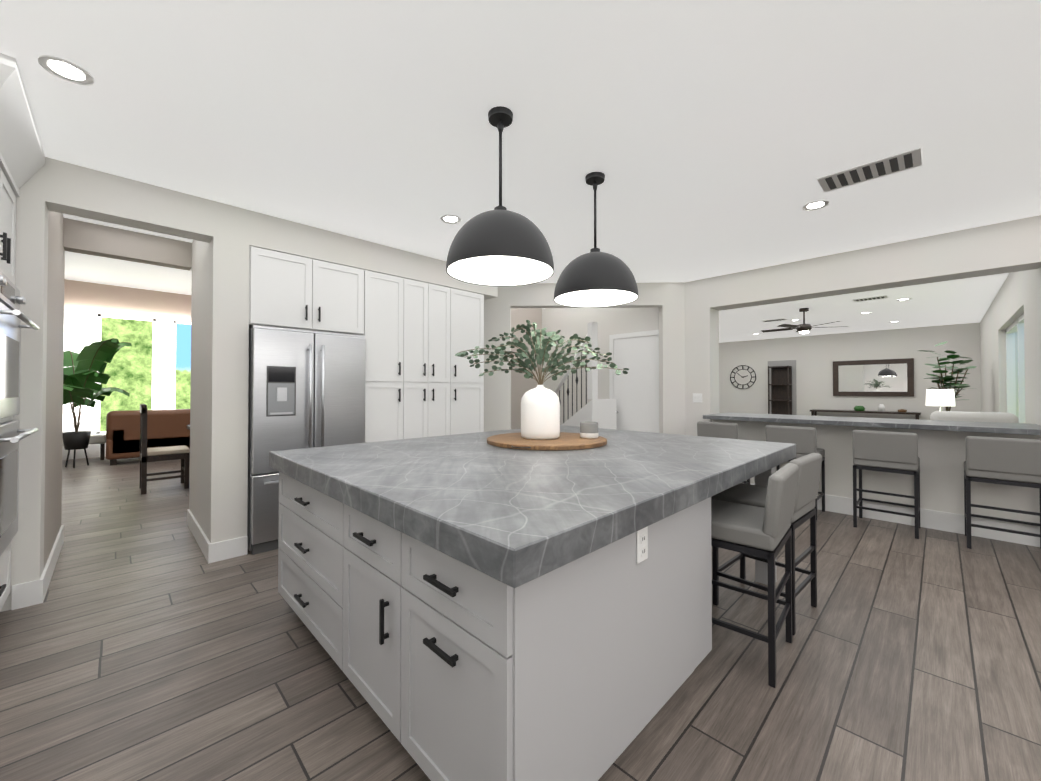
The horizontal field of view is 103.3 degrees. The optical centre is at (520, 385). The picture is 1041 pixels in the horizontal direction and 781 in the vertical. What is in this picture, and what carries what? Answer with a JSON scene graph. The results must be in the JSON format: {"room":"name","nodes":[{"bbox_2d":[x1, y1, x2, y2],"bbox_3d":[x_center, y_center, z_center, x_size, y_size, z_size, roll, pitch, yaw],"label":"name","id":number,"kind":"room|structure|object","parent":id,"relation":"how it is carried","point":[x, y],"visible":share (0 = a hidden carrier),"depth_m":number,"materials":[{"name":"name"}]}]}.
{"room":"kitchen","nodes":[
{"label":"kitchen","id":0,"kind":"room"},
{"bbox_2d":[44,211,67,567],"bbox_3d":[-3.451,-0.335,2.930,0.190,3.300,1.020,1,-1,-45],"label":"wall","id":1,"kind":"structure","parent":0,"point":[57,224],"depth_m":2.99,"materials":[{"name":"paint"}]},
{"bbox_2d":[62,310,172,459],"bbox_3d":[-7.281,-0.266,8.757,8.000,3.300,0.200,1,-1,-45],"label":"wall","id":2,"kind":"structure","parent":0,"point":[80,330],"depth_m":7.80,"materials":[{"name":"white paint"}]},
{"bbox_2d":[96,314,190,433],"bbox_3d":[-7.345,-0.202,8.679,2.200,2.310,0.060,1,-1,-45],"label":"window","id":3,"kind":"structure","parent":2,"relation":"in","point":[98,431],"depth_m":8.45,"materials":[{"name":"white"}]},
{"bbox_2d":[64,279,190,321],"bbox_3d":[-7.253,-1.636,8.745,8.000,0.560,0.280,1,-1,-45],"label":"beam","id":4,"kind":"structure","parent":0,"point":[90,297],"depth_m":8.07,"materials":[{"name":"beige paint"}]},
{"bbox_2d":[65,251,191,294],"bbox_3d":[-5.285,-1.993,6.462,9.600,0.100,11.900,1,-1,-45],"label":"ceiling","id":5,"kind":"structure","parent":0,"point":[95,269],"depth_m":7.21,"materials":[{"name":"white paint"}]},
{"bbox_2d":[68,219,191,270],"bbox_3d":[-4.496,-0.337,2.765,3.570,3.300,0.150,1,-1,-45],"label":"wall","id":6,"kind":"structure","parent":0,"point":[75,236],"depth_m":3.67,"materials":[{"name":"paint"}]},
{"bbox_2d":[0,157,497,611],"bbox_3d":[-2.322,-0.323,3.928,4.800,3.300,1.240,1,-1,-45],"label":"wall","id":7,"kind":"structure","parent":0,"point":[223,237],"depth_m":3.11,"materials":[{"name":"beige paint"}]},
{"bbox_2d":[249,246,360,334],"bbox_3d":[-2.012,-0.785,3.778,0.918,0.620,0.605,1,-1,-45],"label":"upper cabinet","id":8,"kind":"object","parent":7,"relation":"attached to","point":[290,291],"depth_m":3.51,"materials":[{"name":"white wood"}]},
{"bbox_2d":[11,483,1039,609],"bbox_3d":[4.013,1.253,4.837,13.365,0.170,15.800,1,-1,-45],"label":"baseboard","id":9,"kind":"structure","parent":7,"relation":"attached to","point":[27,594],"depth_m":3.49,"materials":[{"name":"white wood"}]},
{"bbox_2d":[0,453,1040,780],"bbox_3d":[1.788,1.409,6.645,20.000,0.100,21.500,1,-1,-45],"label":"floor","id":10,"kind":"structure","parent":0,"point":[144,641],"depth_m":1.87,"materials":[{"name":"brown wood"}]},
{"bbox_2d":[0,53,44,610],"bbox_3d":[-2.805,-0.047,1.838,0.795,2.698,1.042,1,-1,-45],"label":"tall cabinet","id":11,"kind":"object","parent":10,"relation":"on","point":[22,158],"visible":1,"depth_m":2.14,"materials":[{"name":"white painted wood"},{"name":"black metal"}]},
{"bbox_2d":[62,433,105,459],"bbox_3d":[-8.042,1.138,7.375,0.900,0.460,0.420,1,-1,-45],"label":"window bench","id":12,"kind":"object","parent":10,"relation":"on","point":[100,439],"visible":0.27,"depth_m":7.50,"materials":[{"name":"white"}]},
{"bbox_2d":[62,338,131,467],"bbox_3d":[-7.412,0.287,6.777,1.482,2.150,1.547,1,-1,-45],"label":"palm plant","id":13,"kind":"object","parent":10,"relation":"on","point":[81,375],"visible":0.77,"depth_m":6.88,"materials":[{"name":"green plant"}]},
{"bbox_2d":[106,409,189,465],"bbox_3d":[-6.473,0.916,8.064,2.300,0.920,1.000,1,-1,-45],"label":"leather sofa","id":14,"kind":"object","parent":10,"relation":"on","point":[166,427],"visible":0.52,"depth_m":7.19,"materials":[{"name":"brown leather"}]},
{"bbox_2d":[139,404,189,494],"bbox_3d":[-4.641,0.794,5.379,0.475,1.100,0.480,1,-1,-45],"label":"dining chair","id":15,"kind":"object","parent":10,"relation":"on","point":[163,453],"visible":0.98,"depth_m":5.22,"materials":[{"name":"brown wood"}]},
{"bbox_2d":[247,325,365,554],"bbox_3d":[-1.959,0.432,3.707,0.890,1.785,0.732,1,-1,-45],"label":"fridge","id":16,"kind":"object","parent":10,"relation":"on","point":[306,388],"visible":0.69,"depth_m":3.37,"materials":[{"name":"metal"}]},
{"bbox_2d":[361,269,412,442],"bbox_3d":[-1.523,0.121,4.248,0.480,2.420,0.605,1,-1,-45],"label":"tall cabinet","id":17,"kind":"object","parent":10,"relation":"on","point":[386,300],"depth_m":4.04,"materials":[{"name":"white wood"}]},
{"bbox_2d":[409,280,456,438],"bbox_3d":[-1.190,0.125,4.576,0.685,2.420,0.605,1,-1,-45],"label":"tall cabinet","id":18,"kind":"object","parent":10,"relation":"on","point":[422,380],"depth_m":4.40,"materials":[{"name":"white wood"}]},
{"bbox_2d":[457,289,483,433],"bbox_3d":[-0.836,0.129,4.923,0.537,2.420,0.605,1,-1,-45],"label":"tall cabinet","id":19,"kind":"object","parent":10,"relation":"on","point":[470,305],"depth_m":4.76,"materials":[{"name":"white wood"}]},
{"bbox_2d":[269,425,795,780],"bbox_3d":[0.188,0.851,2.581,2.610,0.920,2.080,1,-1,-45],"label":"kitchen island","id":20,"kind":"object","parent":10,"relation":"on","point":[471,607],"visible":0.96,"depth_m":1.38,"materials":[{"name":"grey marble"},{"name":"painted wood"}]},
{"bbox_2d":[487,432,606,450],"bbox_3d":[0.179,0.379,2.845,0.863,0.030,0.820,1,-1,-45],"label":"board","id":21,"kind":"object","parent":20,"relation":"on","point":[568,441],"visible":0.9,"depth_m":2.59,"materials":[{"name":"brown wood"}]},
{"bbox_2d":[455,320,628,439],"bbox_3d":[0.126,-0.046,2.884,1.180,0.819,0.424,0,-1,-2],"label":"vase","id":22,"kind":"object","parent":21,"relation":"on","point":[540,411],"visible":1,"depth_m":2.81,"materials":[{"name":"white ceramic"}]},
{"bbox_2d":[580,422,597,437],"bbox_3d":[0.476,0.310,2.857,0.126,0.106,0.126,1,-1,-45],"label":"candle","id":23,"kind":"object","parent":21,"relation":"on","point":[588,429],"visible":1,"depth_m":2.80,"materials":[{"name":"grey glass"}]},
{"bbox_2d":[637,526,647,563],"bbox_3d":[0.426,0.556,1.437,0.072,0.116,0.008,1,-1,-45],"label":"outlet","id":24,"kind":"object","parent":20,"relation":"attached to","point":[642,544],"visible":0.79,"depth_m":1.43,"materials":[{"name":"white plastic"}]},
{"bbox_2d":[697,421,749,483],"bbox_3d":[2.393,0.883,4.861,0.466,0.909,0.440,1,-1,-45],"label":"bar stool","id":25,"kind":"object","parent":10,"relation":"on","point":[718,430],"visible":0.21,"depth_m":4.70,"materials":[{"name":"grey metal"}]},
{"bbox_2d":[711,463,798,687],"bbox_3d":[1.091,0.851,2.069,0.466,0.909,0.440,-1,-1,41],"label":"bar stool","id":26,"kind":"object","parent":10,"relation":"on","point":[762,532],"visible":0.73,"depth_m":1.88,"materials":[{"name":"grey metal"}]},
{"bbox_2d":[711,453,821,634],"bbox_3d":[1.461,0.855,2.447,0.440,0.909,0.466,1,-1,-42],"label":"bar stool","id":27,"kind":"object","parent":10,"relation":"on","point":[809,472],"visible":0.65,"depth_m":2.37,"materials":[{"name":"grey metal"}]},
{"bbox_2d":[768,365,791,414],"bbox_3d":[6.963,0.451,11.057,0.350,1.920,0.480,1,-1,-45],"label":"etagere","id":28,"kind":"object","parent":10,"relation":"on","point":[781,390],"visible":0.58,"depth_m":11.14,"materials":[{"name":"brown wood"}]},
{"bbox_2d":[765,425,824,519],"bbox_3d":[2.898,0.877,4.348,0.466,0.909,0.440,1,-1,-45],"label":"bar stool","id":29,"kind":"object","parent":10,"relation":"on","point":[804,439],"visible":0.56,"depth_m":4.18,"materials":[{"name":"grey metal"}]},
{"bbox_2d":[810,409,920,419],"bbox_3d":[8.126,1.006,9.796,0.450,0.780,2.000,1,-1,-45],"label":"console table","id":30,"kind":"object","parent":10,"relation":"on","point":[815,411],"visible":0.33,"depth_m":9.58,"materials":[{"name":"brown wood"}]},
{"bbox_2d":[854,406,864,410],"bbox_3d":[8.088,0.556,9.833,0.220,0.120,0.220,1,-1,-45],"label":"decorative bowl","id":31,"kind":"object","parent":30,"relation":"on","point":[859,408],"visible":1,"depth_m":9.76,"materials":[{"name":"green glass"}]},
{"bbox_2d":[878,404,884,411],"bbox_3d":[8.368,0.528,9.548,0.120,0.170,0.120,1,-1,-45],"label":"decorative jar","id":32,"kind":"object","parent":30,"relation":"on","point":[881,407],"visible":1,"depth_m":9.51,"materials":[{"name":"white ceramic"}]},
{"bbox_2d":[852,430,919,538],"bbox_3d":[3.403,0.871,3.834,0.466,0.909,0.440,1,-1,-45],"label":"bar stool","id":33,"kind":"object","parent":10,"relation":"on","point":[887,451],"visible":1,"depth_m":3.70,"materials":[{"name":"grey metal"}]},
{"bbox_2d":[919,341,976,410],"bbox_3d":[7.162,0.314,6.915,0.869,2.097,0.705,1,-1,-45],"label":"fiddle-leaf fig plant","id":34,"kind":"object","parent":10,"relation":"on","point":[941,380],"visible":0.5,"depth_m":6.88,"materials":[{"name":"green plant"}]},
{"bbox_2d":[930,411,1018,422],"bbox_3d":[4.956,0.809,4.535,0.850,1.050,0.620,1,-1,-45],"label":"sofa","id":35,"kind":"object","parent":10,"relation":"on","point":[1000,417],"visible":0.21,"depth_m":4.24,"materials":[{"name":"white fabric"}]},
{"bbox_2d":[964,436,1040,548],"bbox_3d":[3.908,0.865,3.321,0.466,0.909,0.440,1,-1,-45],"label":"bar stool","id":36,"kind":"object","parent":10,"relation":"on","point":[1008,461],"visible":1,"depth_m":3.21,"materials":[{"name":"grey metal"}]},
{"bbox_3d":[6.025,1.035,5.906,0.540,0.630,0.540,1,-1,-45],"label":"side table","id":37,"kind":"object","parent":10,"relation":"on","visible":0},
{"bbox_2d":[926,389,954,410],"bbox_3d":[6.025,0.390,5.913,0.300,0.660,0.300,1,-1,-45],"label":"table lamp","id":38,"kind":"object","parent":37,"relation":"on","point":[940,397],"visible":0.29,"depth_m":5.82,"materials":[{"name":"white fabric"}]},
{"bbox_2d":[0,0,1040,342],"bbox_3d":[3.716,-1.414,4.717,20.000,0.100,16.000,1,-1,-45],"label":"ceiling","id":39,"kind":"structure","parent":0,"point":[710,138],"depth_m":2.15,"materials":[{"name":"white paint"}]},
{"bbox_2d":[38,55,93,85],"bbox_3d":[-2.015,-1.395,1.831,0.170,0.006,0.170,1,-1,-45],"label":"recessed light","id":40,"kind":"object","parent":39,"relation":"in","point":[63,71],"visible":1,"depth_m":1.83,"materials":[{"name":"white"}]},
{"bbox_2d":[440,215,460,223],"bbox_3d":[-0.580,-1.376,3.423,0.170,0.006,0.170,1,-1,-45],"label":"recessed light","id":41,"kind":"object","parent":39,"relation":"in","point":[453,219],"visible":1,"depth_m":3.42,"materials":[{"name":"white"}]},
{"bbox_2d":[446,106,553,285],"bbox_3d":[-0.103,-0.985,2.121,0.550,0.818,0.550,1,-1,-45],"label":"pendant light","id":42,"kind":"object","parent":39,"relation":"hanging from","point":[500,245],"visible":1,"depth_m":1.98,"materials":[{"name":"black metal"}]},
{"bbox_2d":[554,172,637,307],"bbox_3d":[0.496,-0.977,2.738,0.550,0.818,0.550,1,-1,-45],"label":"pendant light","id":43,"kind":"object","parent":39,"relation":"hanging from","point":[594,277],"visible":1,"depth_m":2.58,"materials":[{"name":"black metal"}]},
{"bbox_2d":[763,318,786,321],"bbox_3d":[5.162,-1.316,8.381,0.200,0.010,0.400,1,-1,-45],"label":"ceiling vent","id":44,"kind":"object","parent":39,"relation":"in","point":[774,320],"visible":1,"depth_m":8.37,"materials":[{"name":"white metal"}]},
{"bbox_2d":[761,308,848,333],"bbox_3d":[4.911,-1.112,7.210,1.293,0.445,1.236,1,-1,-45],"label":"ceiling fan","id":45,"kind":"object","parent":39,"relation":"hanging from","point":[803,328],"visible":1,"depth_m":7.12,"materials":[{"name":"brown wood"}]},
{"bbox_2d":[802,200,828,210],"bbox_3d":[2.268,-1.379,3.166,0.170,0.006,0.170,1,-1,-45],"label":"recessed light","id":46,"kind":"object","parent":39,"relation":"in","point":[820,204],"visible":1,"depth_m":3.17,"materials":[{"name":"white"}]},
{"bbox_2d":[817,147,921,192],"bbox_3d":[2.256,-1.383,2.678,0.260,0.010,0.500,1,-1,-45],"label":"ceiling vent","id":47,"kind":"object","parent":39,"relation":"in","point":[903,161],"visible":1,"depth_m":2.65,"materials":[{"name":"white"}]},
{"bbox_2d":[853,295,887,301],"bbox_3d":[5.428,-1.339,6.399,0.200,0.010,0.400,1,-1,-45],"label":"ceiling vent","id":48,"kind":"object","parent":39,"relation":"in","point":[869,298],"visible":1,"depth_m":6.36,"materials":[{"name":"white"}]},
{"bbox_2d":[511,308,541,428],"bbox_3d":[-1.314,-0.302,5.683,4.600,3.300,0.150,1,-1,-45],"label":"wall","id":49,"kind":"structure","parent":0,"point":[520,384],"depth_m":6.86,"materials":[{"name":"paint"}]},
{"bbox_2d":[484,282,684,434],"bbox_3d":[0.733,-0.304,5.537,2.971,3.300,0.160,0,-1,1],"label":"wall","id":50,"kind":"structure","parent":0,"point":[667,299],"depth_m":5.47,"materials":[{"name":"beige paint"}]},
{"bbox_2d":[562,399,616,429],"bbox_3d":[0.870,0.781,6.391,0.460,1.150,1.248,0,-1,-32],"label":"wall","id":51,"kind":"structure","parent":0,"point":[602,412],"depth_m":5.88,"materials":[{"name":"white paint"}]},
{"bbox_2d":[554,322,597,422],"bbox_3d":[0.720,0.240,6.299,0.100,2.230,1.238,0,-1,-32],"label":"stair railing","id":52,"kind":"object","parent":51,"relation":"on","point":[592,333],"visible":0.54,"depth_m":5.81,"materials":[{"name":"black metal"}]},
{"bbox_2d":[542,215,1040,523],"bbox_3d":[3.395,-0.318,4.388,0.300,3.300,16.000,1,-1,-45],"label":"wall","id":53,"kind":"structure","parent":0,"point":[1003,247],"depth_m":4.24,"materials":[{"name":"beige paint"}]},
{"bbox_2d":[609,330,658,432],"bbox_3d":[1.625,0.295,5.894,0.095,2.110,0.860,1,-1,-45],"label":"hall door","id":54,"kind":"structure","parent":53,"relation":"in","point":[634,392],"depth_m":5.91,"materials":[{"name":"white wood"}]},
{"bbox_2d":[693,393,701,402],"bbox_3d":[2.275,0.165,5.301,0.008,0.116,0.120,1,-1,-45],"label":"switch plate","id":55,"kind":"object","parent":53,"relation":"attached to","point":[697,397],"visible":1,"depth_m":5.30,"materials":[{"name":"white plastic"}]},
{"bbox_2d":[703,413,1040,434],"bbox_3d":[5.758,0.351,1.984,0.850,0.044,9.270,1,-1,-45],"label":"bar","id":56,"kind":"object","parent":53,"relation":"on","point":[997,427],"visible":1,"depth_m":3.92,"materials":[{"name":"grey stone"}]},
{"bbox_2d":[719,322,980,419],"bbox_3d":[6.530,0.072,11.954,0.215,2.700,9.600,1,-1,-45],"label":"wall","id":57,"kind":"structure","parent":0,"point":[814,356],"depth_m":10.27,"materials":[{"name":"beige paint"}]},
{"bbox_2d":[730,365,755,388],"bbox_3d":[6.426,-0.229,11.911,0.020,0.690,0.690,1,-1,-45],"label":"wall clock","id":58,"kind":"object","parent":57,"relation":"attached to","point":[742,376],"visible":0.96,"depth_m":11.91,"materials":[{"name":"black metal"}]},
{"bbox_2d":[833,358,913,396],"bbox_3d":[8.410,-0.168,9.878,0.040,0.870,1.480,1,-1,-45],"label":"wall mirror","id":59,"kind":"object","parent":57,"relation":"attached to","point":[888,377],"visible":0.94,"depth_m":9.84,"materials":[{"name":"clear glass"}]},
{"bbox_2d":[980,269,1040,425],"bbox_3d":[7.122,0.002,6.015,7.300,2.700,0.200,1,-1,-45],"label":"wall","id":60,"kind":"structure","parent":0,"point":[1016,297],"depth_m":5.23,"materials":[{"name":"beige paint"}]},
{"bbox_2d":[1006,313,1025,422],"bbox_3d":[6.095,0.264,4.988,2.600,2.150,0.080,1,-1,-45],"label":"window","id":61,"kind":"structure","parent":60,"relation":"in","point":[1017,325],"depth_m":5.61,"materials":[{"name":"white"}]},
{"label":"outside","id":62,"kind":"structure","parent":0,"visible":0},
{"bbox_2d":[100,317,190,430],"bbox_3d":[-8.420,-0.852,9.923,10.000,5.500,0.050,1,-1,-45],"label":"outside view","id":63,"kind":"object","parent":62,"point":[128,369],"depth_m":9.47,"materials":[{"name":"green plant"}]}
]}

